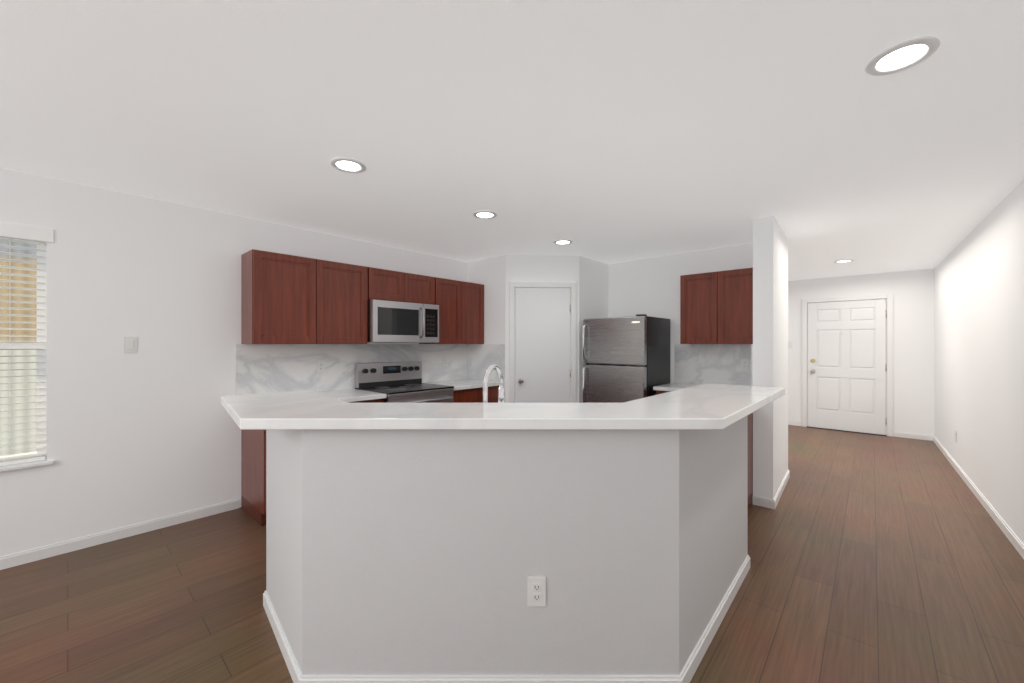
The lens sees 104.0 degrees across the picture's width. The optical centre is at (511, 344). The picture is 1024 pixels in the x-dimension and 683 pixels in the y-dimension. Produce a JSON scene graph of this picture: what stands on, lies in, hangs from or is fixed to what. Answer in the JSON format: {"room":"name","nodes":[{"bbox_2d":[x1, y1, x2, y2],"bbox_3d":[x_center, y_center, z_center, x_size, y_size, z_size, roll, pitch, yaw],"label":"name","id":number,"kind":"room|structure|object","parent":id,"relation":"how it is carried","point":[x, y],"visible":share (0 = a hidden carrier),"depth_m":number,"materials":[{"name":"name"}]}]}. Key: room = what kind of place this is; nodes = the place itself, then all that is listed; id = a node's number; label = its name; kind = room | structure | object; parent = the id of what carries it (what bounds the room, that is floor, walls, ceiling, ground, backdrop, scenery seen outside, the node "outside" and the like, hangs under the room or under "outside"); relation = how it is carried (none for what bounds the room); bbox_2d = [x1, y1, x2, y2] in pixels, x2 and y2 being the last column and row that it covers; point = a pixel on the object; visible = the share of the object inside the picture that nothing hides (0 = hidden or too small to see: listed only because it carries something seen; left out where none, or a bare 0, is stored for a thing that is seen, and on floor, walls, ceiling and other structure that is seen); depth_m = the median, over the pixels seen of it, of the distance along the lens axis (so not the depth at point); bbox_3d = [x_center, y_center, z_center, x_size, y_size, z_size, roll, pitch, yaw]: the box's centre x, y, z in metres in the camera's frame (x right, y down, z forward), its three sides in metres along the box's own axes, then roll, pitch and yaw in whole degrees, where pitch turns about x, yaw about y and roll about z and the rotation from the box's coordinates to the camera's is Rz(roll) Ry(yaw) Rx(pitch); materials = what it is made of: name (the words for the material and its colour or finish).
{"room":"kitchen","nodes":[
{"label":"kitchen","id":0,"kind":"room"},
{"bbox_2d":[0,168,467,556],"bbox_3d":[-1.244,0.150,4.619,0.150,2.440,11.200,0,0,42],"label":"wall","id":1,"kind":"structure","parent":0,"point":[150,429],"depth_m":2.88,"materials":[{"name":"white paint"}]},
{"bbox_2d":[0,222,53,471],"bbox_3d":[-3.335,0.015,2.256,0.165,1.514,0.990,0,0,42],"label":"window","id":2,"kind":"structure","parent":1,"relation":"in","point":[42,237],"depth_m":2.54,"materials":[{"name":"white plastic"}]},
{"bbox_2d":[124,337,136,352],"bbox_3d":[-2.723,0.005,2.856,0.010,0.116,0.072,0,0,42],"label":"light switch","id":3,"kind":"object","parent":1,"relation":"attached to","point":[130,344],"visible":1,"depth_m":2.85,"materials":[{"name":"white plastic"}]},
{"bbox_2d":[241,249,324,343],"bbox_3d":[-1.973,-0.375,3.454,0.320,0.750,0.542,0,0,42],"label":"upper cabinet","id":4,"kind":"object","parent":1,"relation":"attached to","point":[288,299],"depth_m":3.32,"materials":[{"name":"brown wood"}]},
{"bbox_2d":[325,260,368,343],"bbox_3d":[-1.690,-0.375,3.768,0.320,0.750,0.543,0,0,42],"label":"upper cabinet","id":5,"kind":"object","parent":1,"relation":"attached to","point":[346,285],"depth_m":3.71,"materials":[{"name":"brown wood"}]},
{"bbox_2d":[236,344,504,394],"bbox_3d":[-1.191,0.229,4.059,0.672,0.453,2.568,0,0,42],"label":"backsplash","id":6,"kind":"structure","parent":1,"relation":"attached to","point":[267,368],"depth_m":3.95,"materials":[{"name":"stone"}]},
{"bbox_2d":[317,360,324,372],"bbox_3d":[-1.828,0.215,3.826,0.009,0.116,0.072,0,0,42],"label":"outlet","id":7,"kind":"object","parent":6,"relation":"attached to","point":[320,366],"visible":1,"depth_m":3.83,"materials":[{"name":"white plastic"}]},
{"bbox_2d":[443,357,447,365],"bbox_3d":[-0.825,0.215,4.941,0.009,0.116,0.072,0,0,42],"label":"outlet","id":8,"kind":"object","parent":6,"relation":"attached to","point":[445,361],"visible":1,"depth_m":4.94,"materials":[{"name":"white plastic"}]},
{"bbox_2d":[369,267,412,302],"bbox_3d":[-1.352,-0.593,4.144,0.320,0.315,0.455,0,0,42],"label":"upper cabinet","id":9,"kind":"object","parent":1,"relation":"attached to","point":[388,285],"depth_m":4.05,"materials":[{"name":"brown wood"}]},
{"bbox_2d":[367,299,438,342],"bbox_3d":[-1.189,-0.223,4.223,0.454,0.415,0.789,0,0,42],"label":"microwave","id":10,"kind":"object","parent":9,"relation":"attached to","point":[396,322],"visible":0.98,"depth_m":4.05,"materials":[{"name":"silver metal"}]},
{"bbox_2d":[413,274,436,304],"bbox_3d":[-1.127,-0.593,4.393,0.320,0.315,0.456,0,0,42],"label":"upper cabinet","id":11,"kind":"object","parent":1,"relation":"attached to","point":[424,287],"depth_m":4.36,"materials":[{"name":"brown wood"}]},
{"bbox_2d":[419,278,468,343],"bbox_3d":[-0.824,-0.375,4.731,0.320,0.750,0.438,0,0,42],"label":"upper cabinet","id":12,"kind":"object","parent":1,"relation":"attached to","point":[452,295],"depth_m":4.66,"materials":[{"name":"brown wood"}]},
{"bbox_2d":[469,282,483,343],"bbox_3d":[-0.610,-0.375,4.967,0.320,0.750,0.439,0,0,42],"label":"upper cabinet","id":13,"kind":"object","parent":1,"relation":"attached to","point":[476,291],"depth_m":4.93,"materials":[{"name":"brown wood"}]},
{"bbox_2d":[266,416,747,674],"bbox_3d":[0.052,0.846,2.242,1.801,1.048,2.175,0,0,42],"label":"wall","id":14,"kind":"structure","parent":0,"point":[408,552],"depth_m":1.56,"materials":[{"name":"paint"}]},
{"bbox_2d":[221,383,784,429],"bbox_3d":[0.050,0.299,2.290,2.172,0.042,2.609,0,0,42],"label":"countertop","id":15,"kind":"structure","parent":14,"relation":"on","point":[707,406],"depth_m":1.62,"materials":[{"name":"white stone"}]},
{"bbox_2d":[528,576,545,606],"bbox_3d":[0.097,0.965,1.559,0.072,0.116,0.009,0,0,0],"label":"outlet","id":16,"kind":"object","parent":14,"relation":"attached to","point":[536,591],"visible":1,"depth_m":1.56,"materials":[{"name":"white plastic"}]},
{"bbox_2d":[0,425,1023,682],"bbox_3d":[0.688,1.420,2.879,5.350,0.100,11.500,0,0,42],"label":"floor","id":17,"kind":"structure","parent":0,"point":[884,559],"depth_m":2.18,"materials":[{"name":"wood"}]},
{"bbox_2d":[241,430,265,525],"bbox_3d":[-1.866,0.933,3.362,0.600,0.872,0.549,0,0,42],"label":"base cabinet","id":18,"kind":"object","parent":17,"relation":"on","point":[253,474],"depth_m":3.12,"materials":[{"name":"brown wood"}]},
{"bbox_2d":[319,379,498,401],"bbox_3d":[-1.201,0.475,4.077,0.634,0.039,2.552,0,0,42],"label":"countertop","id":19,"kind":"structure","parent":18,"relation":"on","point":[350,395],"depth_m":3.85,"materials":[{"name":"white stone"}]},
{"bbox_2d":[349,399,383,402],"bbox_3d":[-1.579,0.933,3.681,0.600,0.872,0.549,0,0,42],"label":"base cabinet","id":20,"kind":"object","parent":17,"relation":"on","point":[375,400],"depth_m":3.60,"materials":[{"name":"brown wood"}]},
{"bbox_2d":[355,361,453,402],"bbox_3d":[-1.087,0.782,4.131,0.692,1.175,0.771,0,0,42],"label":"range","id":21,"kind":"object","parent":17,"relation":"on","point":[398,382],"visible":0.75,"depth_m":4.13,"materials":[{"name":"silver metal"}]},
{"bbox_2d":[453,387,482,402],"bbox_3d":[-0.725,0.933,4.629,0.600,0.872,0.445,0,0,42],"label":"base cabinet","id":22,"kind":"object","parent":17,"relation":"on","point":[475,395],"depth_m":4.46,"materials":[{"name":"brown wood"}]},
{"bbox_2d":[488,386,498,402],"bbox_3d":[-0.508,0.933,4.871,0.600,0.872,0.445,0,0,42],"label":"base cabinet","id":23,"kind":"object","parent":17,"relation":"on","point":[493,390],"depth_m":4.74,"materials":[{"name":"brown wood"}]},
{"bbox_2d":[582,314,669,402],"bbox_3d":[1.341,0.526,4.732,0.760,1.688,0.808,0,0,42],"label":"refrigerator","id":24,"kind":"object","parent":17,"relation":"on","point":[626,359],"visible":0.65,"depth_m":4.47,"materials":[{"name":"silver metal"}]},
{"bbox_2d":[656,390,670,394],"bbox_3d":[1.933,0.933,4.358,0.520,0.872,0.630,0,0,42],"label":"base cabinet","id":25,"kind":"object","parent":17,"relation":"on","point":[657,392],"depth_m":4.29,"materials":[{"name":"brown wood"}]},
{"bbox_2d":[653,382,700,390],"bbox_3d":[0.744,0.475,3.118,1.619,0.039,4.062,0,0,42],"label":"countertop","id":26,"kind":"structure","parent":25,"relation":"on","point":[674,386],"depth_m":4.30,"materials":[{"name":"white stone"}]},
{"bbox_2d":[483,364,503,402],"bbox_3d":[-0.077,0.279,1.997,0.141,0.352,0.213,0,0,42],"label":"chrome faucet","id":27,"kind":"object","parent":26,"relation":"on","point":[490,368],"visible":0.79,"depth_m":2.01,"materials":[{"name":"silver metal"}]},
{"bbox_2d":[748,413,752,508],"bbox_3d":[1.772,0.933,3.544,0.581,0.872,0.803,0,0,42],"label":"base cabinet","id":28,"kind":"object","parent":17,"relation":"on","point":[750,459],"depth_m":3.38,"materials":[{"name":"brown wood"}]},
{"bbox_2d":[0,0,1023,280],"bbox_3d":[0.688,-1.120,2.879,5.350,0.100,11.500,0,0,42],"label":"ceiling","id":29,"kind":"structure","parent":0,"point":[612,130],"depth_m":1.90,"materials":[{"name":"white paint"}]},
{"bbox_2d":[330,157,365,172],"bbox_3d":[-0.975,-1.064,2.385,0.200,0.012,0.200,0,0,42],"label":"recessed light","id":30,"kind":"object","parent":29,"relation":"in","point":[348,165],"visible":1,"depth_m":2.37,"materials":[{"name":"white plastic"}]},
{"bbox_2d":[473,210,496,218],"bbox_3d":[-0.222,-1.064,3.295,0.200,0.012,0.200,0,0,42],"label":"recessed light","id":31,"kind":"object","parent":29,"relation":"in","point":[483,214],"visible":1,"depth_m":3.29,"materials":[{"name":"white plastic"}]},
{"bbox_2d":[553,239,571,244],"bbox_3d":[0.532,-1.064,4.177,0.200,0.012,0.200,0,0,42],"label":"recessed light","id":32,"kind":"object","parent":29,"relation":"in","point":[562,242],"visible":1,"depth_m":4.17,"materials":[{"name":"white plastic"}]},
{"bbox_2d":[834,259,853,262],"bbox_3d":[4.263,-1.064,5.137,0.200,0.012,0.200,0,0,42],"label":"recessed light","id":33,"kind":"object","parent":29,"relation":"in","point":[844,261],"visible":1,"depth_m":5.13,"materials":[{"name":"white plastic"}]},
{"bbox_2d":[865,36,939,75],"bbox_3d":[1.445,-1.064,1.485,0.200,0.012,0.200,0,0,42],"label":"recessed light","id":34,"kind":"object","parent":29,"relation":"in","point":[903,55],"visible":1,"depth_m":1.48,"materials":[{"name":"white plastic"}]},
{"bbox_2d":[468,255,607,402],"bbox_3d":[0.354,0.150,5.303,1.310,2.440,1.345,0,0,42],"label":"wall","id":35,"kind":"structure","parent":0,"point":[495,276],"depth_m":4.85,"materials":[{"name":"white paint"}]},
{"bbox_2d":[509,282,575,402],"bbox_3d":[0.370,0.315,4.794,0.804,2.110,0.029,0,0,-3],"label":"door frame","id":36,"kind":"structure","parent":35,"relation":"attached to","point":[513,285],"depth_m":4.78,"materials":[{"name":"white wood"}]},
{"bbox_2d":[515,288,570,402],"bbox_3d":[0.369,0.344,4.788,0.489,2.028,0.488,0,0,42],"label":"pantry door","id":37,"kind":"structure","parent":35,"relation":"in","point":[542,348],"depth_m":4.79,"materials":[{"name":"white paint"}]},
{"bbox_2d":[608,243,752,382],"bbox_3d":[1.539,0.150,5.221,3.180,2.440,0.120,0,0,42],"label":"wall","id":38,"kind":"structure","parent":0,"point":[650,287],"depth_m":4.87,"materials":[{"name":"white paint"}]},
{"bbox_2d":[674,344,749,385],"bbox_3d":[2.306,0.229,4.438,0.988,0.453,0.013,0,0,42],"label":"backsplash","id":39,"kind":"structure","parent":38,"relation":"attached to","point":[707,363],"depth_m":4.49,"materials":[{"name":"stone"}]},
{"bbox_2d":[741,359,748,369],"bbox_3d":[2.482,0.215,4.266,0.072,0.116,0.009,0,0,42],"label":"outlet","id":40,"kind":"object","parent":39,"relation":"attached to","point":[744,364],"visible":1,"depth_m":4.26,"materials":[{"name":"white plastic"}]},
{"bbox_2d":[680,268,752,343],"bbox_3d":[2.266,-0.380,4.267,0.817,0.760,0.319,0,0,42],"label":"upper cabinet","id":41,"kind":"object","parent":38,"relation":"attached to","point":[716,307],"visible":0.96,"depth_m":4.17,"materials":[{"name":"brown wood"}]},
{"bbox_2d":[753,216,787,498],"bbox_3d":[2.468,0.150,3.766,0.148,2.440,1.040,0,0,42],"label":"wall","id":42,"kind":"structure","parent":0,"point":[770,344],"depth_m":3.40,"materials":[{"name":"white paint"}]},
{"bbox_2d":[750,344,752,385],"bbox_3d":[2.356,0.229,3.765,0.011,0.453,0.870,0,0,42],"label":"backsplash","id":43,"kind":"structure","parent":42,"relation":"attached to","point":[751,345],"depth_m":3.44,"materials":[{"name":"stone"}]},
{"bbox_2d":[788,268,933,435],"bbox_3d":[4.486,0.150,7.096,5.350,2.440,0.150,0,0,42],"label":"wall","id":44,"kind":"structure","parent":0,"point":[912,291],"depth_m":5.88,"materials":[{"name":"white paint"}]},
{"bbox_2d":[807,299,886,435],"bbox_3d":[5.216,0.350,6.271,0.961,2.040,0.090,0,0,42],"label":"entry door","id":45,"kind":"structure","parent":44,"relation":"in","point":[847,367],"depth_m":6.25,"materials":[{"name":"white paint"}]},
{"bbox_2d":[802,294,892,436],"bbox_3d":[5.237,0.312,6.292,1.094,2.115,0.033,0,0,42],"label":"door frame","id":46,"kind":"structure","parent":44,"relation":"attached to","point":[889,297],"depth_m":6.06,"materials":[{"name":"white wood"}]},
{"bbox_2d":[934,179,1023,543],"bbox_3d":[2.469,0.150,1.275,0.658,2.440,11.200,0,0,42],"label":"wall","id":47,"kind":"structure","parent":0,"point":[979,338],"depth_m":3.31,"materials":[{"name":"white paint"}]},
{"bbox_2d":[0,420,1023,682],"bbox_3d":[0.596,1.333,2.962,4.801,0.075,11.200,0,0,42],"label":"baseboard","id":48,"kind":"structure","parent":47,"relation":"attached to","point":[684,676],"depth_m":2.04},
{"label":"outside","id":49,"kind":"structure","parent":0,"visible":0},
{"bbox_2d":[0,236,36,455],"bbox_3d":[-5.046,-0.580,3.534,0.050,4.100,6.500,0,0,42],"label":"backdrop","id":50,"kind":"structure","parent":49,"point":[18,400],"depth_m":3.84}
]}

